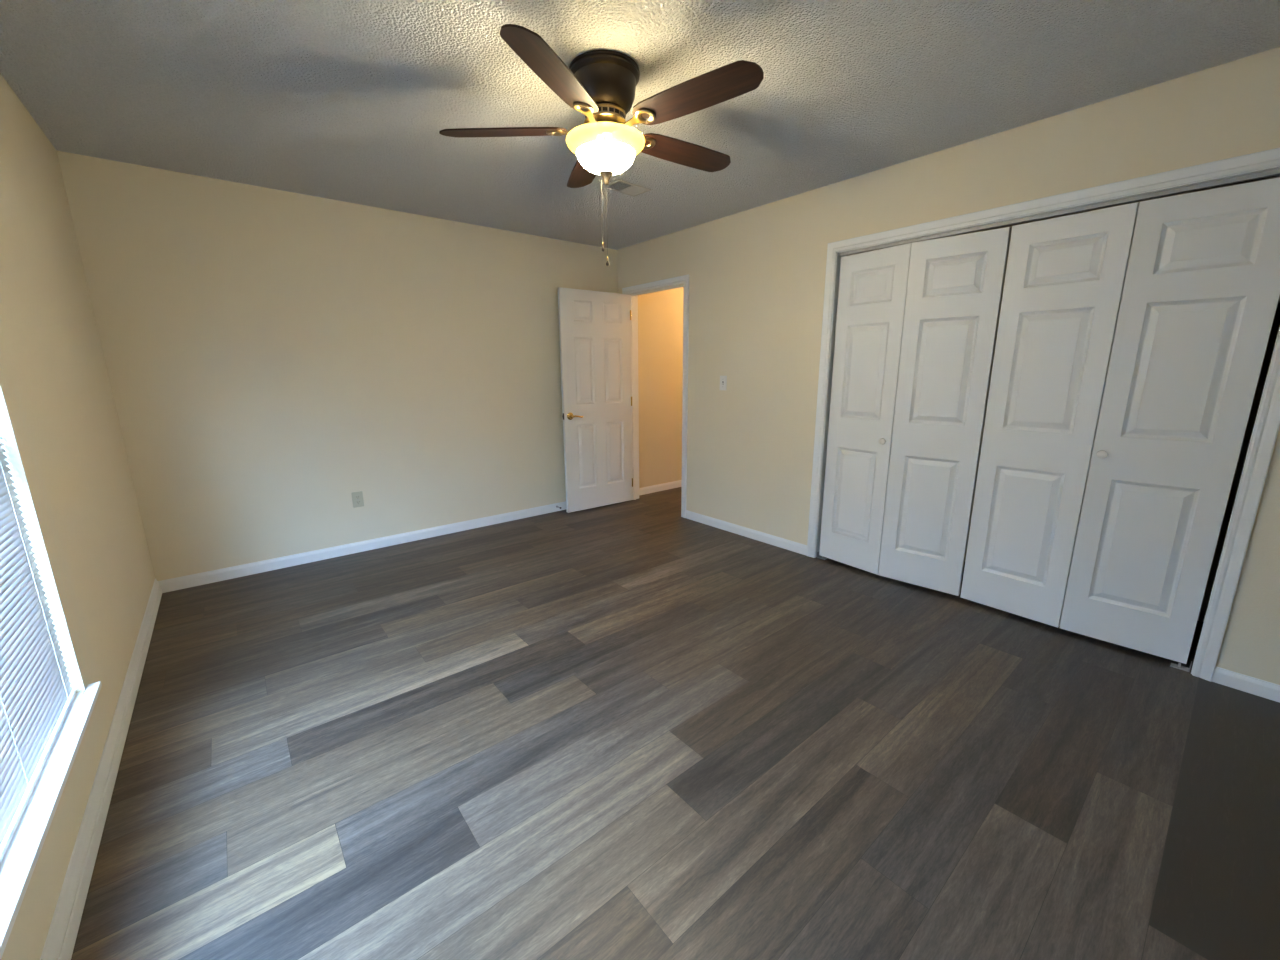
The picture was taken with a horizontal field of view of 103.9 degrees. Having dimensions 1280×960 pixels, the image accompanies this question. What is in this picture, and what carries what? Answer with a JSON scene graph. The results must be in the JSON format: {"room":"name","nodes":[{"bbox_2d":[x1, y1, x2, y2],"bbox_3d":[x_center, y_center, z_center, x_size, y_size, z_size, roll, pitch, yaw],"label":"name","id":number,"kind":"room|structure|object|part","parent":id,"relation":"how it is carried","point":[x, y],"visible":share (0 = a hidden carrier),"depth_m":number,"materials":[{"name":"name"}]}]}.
{"room":"empty bedroom","nodes":[
{"label":"empty bedroom","id":0,"kind":"room"},
{"bbox_2d":[0,73,154,959],"bbox_3d":[-1.537,-0.108,1.030,0.120,2.440,4.900,-10,16,-38],"label":"wall","id":1,"kind":"structure","parent":0,"point":[61,434],"depth_m":1.84,"materials":[{"name":"beige paint"}]},
{"bbox_2d":[0,681,101,959],"bbox_3d":[-1.325,0.812,1.006,0.146,0.020,1.607,-10,16,-38],"label":"window sill","id":2,"kind":"structure","parent":1,"relation":"attached to","point":[18,863],"depth_m":1.16,"materials":[{"name":"white paint"}]},
{"bbox_2d":[40,579,161,959],"bbox_3d":[-1.478,1.024,1.322,0.012,0.100,4.635,-10,16,-38],"label":"baseboard","id":3,"kind":"structure","parent":1,"relation":"attached to","point":[55,936],"depth_m":1.45,"materials":[{"name":"white paint"}]},
{"bbox_2d":[56,150,617,580],"bbox_3d":[-1.629,-0.758,3.981,3.584,2.440,0.120,-10,16,-38],"label":"wall","id":4,"kind":"structure","parent":0,"point":[273,357],"depth_m":3.40,"materials":[{"name":"beige paint"}]},
{"bbox_2d":[351,491,363,507],"bbox_3d":[-2.085,0.144,3.704,0.072,0.115,0.009,-10,16,-38],"label":"wall outlet","id":5,"kind":"object","parent":4,"relation":"attached to","point":[357,497],"visible":1,"depth_m":3.70,"materials":[{"name":"beige plastic"}]},
{"bbox_2d":[158,501,565,592],"bbox_3d":[-1.578,0.406,4.185,3.584,0.078,0.012,-10,16,-38],"label":"baseboard","id":6,"kind":"structure","parent":4,"relation":"attached to","point":[168,585],"depth_m":3.68,"materials":[{"name":"white paint"}]},
{"bbox_2d":[0,0,1279,249],"bbox_3d":[0.602,-1.755,2.481,5.690,0.120,4.900,-10,16,-38],"label":"ceiling","id":7,"kind":"structure","parent":0,"point":[350,101],"depth_m":1.98,"materials":[{"name":"white paint"}]},
{"bbox_2d":[439,24,763,265],"bbox_3d":[-0.092,-1.226,2.006,1.219,0.698,1.243,-10,16,-38],"label":"ceiling fan","id":8,"kind":"object","parent":7,"relation":"hanging from","point":[600,85],"visible":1,"depth_m":1.84,"materials":[{"name":"brown wood"}]},
{"bbox_3d":[-0.536,-1.368,1.972,0.503,0.006,0.137,0,24,2],"label":"blade","id":9,"kind":"part","parent":8,"relation":"part of","materials":[{"name":"brown wood"}]},
{"bbox_3d":[-0.269,-1.286,1.592,0.137,0.006,0.503,16,17,16],"label":"blade","id":10,"kind":"part","parent":8,"relation":"part of","materials":[{"name":"brown wood"}]},
{"bbox_3d":[-0.249,-1.451,2.337,0.137,0.006,0.503,-16,16,-13],"label":"blade","id":11,"kind":"part","parent":8,"relation":"part of","materials":[{"name":"brown wood"}]},
{"bbox_3d":[-0.134,-1.255,1.986,0.232,0.068,0.232,-10,16,-38],"label":"lamp shade","id":12,"kind":"part","parent":8,"relation":"part of","materials":[{"name":"white glass"}]},
{"bbox_3d":[0.196,-1.420,2.183,0.503,0.006,0.137,-9,3,-33],"label":"blade","id":13,"kind":"part","parent":8,"relation":"part of","materials":[{"name":"brown wood"}]},
{"bbox_3d":[0.183,-1.318,1.722,0.503,0.006,0.137,9,4,37],"label":"blade","id":14,"kind":"part","parent":8,"relation":"part of","materials":[{"name":"brown wood"}]},
{"bbox_2d":[602,179,650,196],"bbox_3d":[-0.084,-1.832,3.149,0.271,0.007,0.165,-12,17,-41],"label":"ceiling vent","id":15,"kind":"object","parent":7,"relation":"in","point":[634,190],"visible":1,"depth_m":3.15,"materials":[{"name":"metal"}]},
{"bbox_2d":[638,287,683,487],"bbox_3d":[0.571,-1.142,5.646,1.746,2.440,0.043,-10,16,-38],"label":"wall","id":16,"kind":"structure","parent":0,"point":[660,314],"depth_m":5.35,"materials":[{"name":"paint"}]},
{"bbox_2d":[639,480,681,494],"bbox_3d":[0.598,0.015,5.880,1.746,0.078,0.012,-10,16,-38],"label":"baseboard","id":17,"kind":"structure","parent":16,"relation":"attached to","point":[675,484],"depth_m":5.57,"materials":[{"name":"white paint"}]},
{"bbox_2d":[71,487,1279,959],"bbox_3d":[0.621,0.745,3.032,5.690,0.120,4.900,-10,16,-38],"label":"floor","id":18,"kind":"structure","parent":0,"point":[638,729],"depth_m":1.70,"materials":[{"name":"grey laminate"}]},
{"bbox_2d":[817,552,826,559],"bbox_3d":[1.300,0.538,3.575,0.038,0.040,0.060,-10,16,-38],"label":"pivot bracket","id":19,"kind":"object","parent":18,"relation":"on","point":[818,555],"visible":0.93,"depth_m":3.58,"materials":[{"name":"metal"}]},
{"bbox_2d":[1170,661,1191,671],"bbox_3d":[2.422,0.823,2.244,0.038,0.040,0.060,-10,16,-38],"label":"pivot bracket","id":20,"kind":"object","parent":18,"relation":"on","point":[1178,666],"visible":1,"depth_m":2.24,"materials":[{"name":"metal"}]},
{"bbox_2d":[617,47,1279,684],"bbox_3d":[1.320,-0.636,3.326,0.120,2.440,4.900,-10,16,-38],"label":"wall","id":21,"kind":"structure","parent":0,"point":[757,275],"depth_m":3.19,"materials":[{"name":"beige paint"}]},
{"bbox_2d":[557,287,632,512],"bbox_3d":[-0.395,-0.724,4.735,0.767,2.002,0.153,-10,16,-37],"label":"door","id":22,"kind":"structure","parent":21,"relation":"in","point":[594,326],"depth_m":4.70,"materials":[{"name":"white paint"}]},
{"bbox_3d":[-0.585,-0.580,4.553,0.145,0.066,0.059,-10,16,-37],"label":"handle","id":23,"kind":"part","parent":22,"relation":"part of","materials":[{"name":"gold metal"}]},
{"bbox_2d":[637,295,638,438],"bbox_3d":[0.231,-0.762,4.762,0.017,2.084,0.886,-10,16,-38],"label":"trim","id":24,"kind":"structure","parent":21,"relation":"attached to","point":[637,295],"depth_m":5.06,"materials":[{"name":"white paint"}]},
{"bbox_2d":[622,274,688,517],"bbox_3d":[0.125,-0.743,4.677,0.017,2.084,0.886,-10,16,-38],"label":"trim","id":25,"kind":"structure","parent":21,"relation":"attached to","point":[684,279],"depth_m":4.36,"materials":[{"name":"white paint"}]},
{"bbox_2d":[629,283,683,499],"bbox_3d":[0.178,-0.731,4.725,0.120,2.039,0.798,-10,16,-38],"label":"trim","id":26,"kind":"structure","parent":21,"relation":"attached to","point":[633,296],"depth_m":4.97,"materials":[{"name":"white paint"}]},
{"bbox_2d":[720,376,726,389],"bbox_3d":[0.660,-0.774,4.003,0.018,0.115,0.070,-10,16,-38],"label":"light switch","id":27,"kind":"object","parent":21,"relation":"attached to","point":[723,379],"visible":1,"depth_m":4.00,"materials":[{"name":"white plastic"}]},
{"bbox_2d":[685,510,806,554],"bbox_3d":[0.813,0.410,4.091,0.012,0.074,1.245,-10,16,-38],"label":"baseboard","id":28,"kind":"structure","parent":21,"relation":"attached to","point":[783,543],"depth_m":4.01,"materials":[{"name":"white paint"}]},
{"bbox_2d":[806,147,1279,681],"bbox_3d":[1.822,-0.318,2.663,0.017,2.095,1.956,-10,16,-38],"label":"trim","id":29,"kind":"structure","parent":21,"relation":"attached to","point":[1268,421],"depth_m":2.11,"materials":[{"name":"white paint"}]},
{"bbox_2d":[840,168,1279,255],"bbox_3d":[1.851,-1.278,2.482,0.028,0.018,1.824,-10,16,-38],"label":"closet track","id":30,"kind":"object","parent":21,"relation":"attached to","point":[1274,172],"visible":1,"depth_m":2.26,"materials":[{"name":"metal"}]},
{"bbox_2d":[819,227,1010,595],"bbox_3d":[1.546,-0.359,3.025,0.115,1.982,0.885,-10,16,-38],"label":"door","id":31,"kind":"structure","parent":30,"relation":"hanging from","point":[916,322],"depth_m":2.95,"materials":[{"name":"white paint"}]},
{"bbox_3d":[1.409,-0.397,3.198,0.032,1.982,0.436,-9,15,-34],"label":"panel","id":32,"kind":"part","parent":31,"relation":"part of","materials":[{"name":"white paint"}]},
{"bbox_3d":[1.484,-0.237,3.066,0.036,0.039,0.039,-9,15,-34],"label":"knob","id":33,"kind":"part","parent":31,"relation":"part of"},
{"bbox_3d":[1.697,-0.327,2.870,0.448,1.982,0.032,11,17,43],"label":"panel","id":34,"kind":"part","parent":31,"relation":"part of","materials":[{"name":"white paint"}]},
{"bbox_2d":[960,177,1279,663],"bbox_3d":[2.134,-0.216,2.354,0.093,1.982,0.897,-10,16,-38],"label":"door","id":35,"kind":"structure","parent":30,"relation":"hanging from","point":[1132,339],"depth_m":2.27,"materials":[{"name":"white paint"}]},
{"bbox_3d":[1.999,-0.253,2.528,0.032,1.982,0.450,-10,16,-37],"label":"panel","id":36,"kind":"part","parent":35,"relation":"part of","materials":[{"name":"white paint"}]},
{"bbox_3d":[2.141,-0.119,2.322,0.036,0.039,0.039,-12,17,-42],"label":"knob","id":37,"kind":"part","parent":35,"relation":"part of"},
{"bbox_3d":[2.291,-0.182,2.193,0.032,1.982,0.443,-12,17,-42],"label":"panel","id":38,"kind":"part","parent":35,"relation":"part of","materials":[{"name":"white paint"}]},
{"bbox_2d":[1212,666,1279,702],"bbox_3d":[2.603,0.867,1.968,0.012,0.068,0.468,-10,16,-38],"label":"baseboard","id":39,"kind":"structure","parent":21,"relation":"attached to","point":[1265,689],"depth_m":2.07,"materials":[{"name":"white paint"}]},
{"bbox_2d":[847,175,1279,621],"bbox_3d":[2.120,-0.572,3.007,0.700,2.440,3.380,-10,16,-38],"label":"wall","id":40,"kind":"structure","parent":0,"point":[1276,321],"depth_m":2.50,"materials":[{"name":"paint"}]},
{"bbox_3d":[-1.373,-0.018,0.791,0.043,1.695,1.522,-10,16,-38],"label":"window","id":41,"kind":"structure","parent":0,"visible":0},
{"bbox_2d":[0,432,75,862],"bbox_3d":[-1.323,-0.029,0.833,0.028,1.691,1.512,-10,16,-38],"label":"window blind","id":42,"kind":"object","parent":41,"relation":"hanging from","point":[37,695],"visible":1,"depth_m":1.32,"materials":[{"name":"white plastic"}]},
{"bbox_3d":[-1.473,-0.060,1.012,0.028,1.652,0.002,-10,16,-38],"label":"ladder cord","id":43,"kind":"part","parent":42,"relation":"part of","materials":[{"name":"white fabric"}]},
{"bbox_3d":[-1.740,-0.128,1.329,0.028,1.652,0.002,-10,16,-38],"label":"ladder cord","id":44,"kind":"part","parent":42,"relation":"part of","materials":[{"name":"white fabric"}]},
{"bbox_3d":[-1.317,0.791,1.013,0.022,0.012,1.512,-10,16,-38],"label":"rail","id":45,"kind":"part","parent":42,"relation":"part of","materials":[{"name":"white plastic"}]}
]}

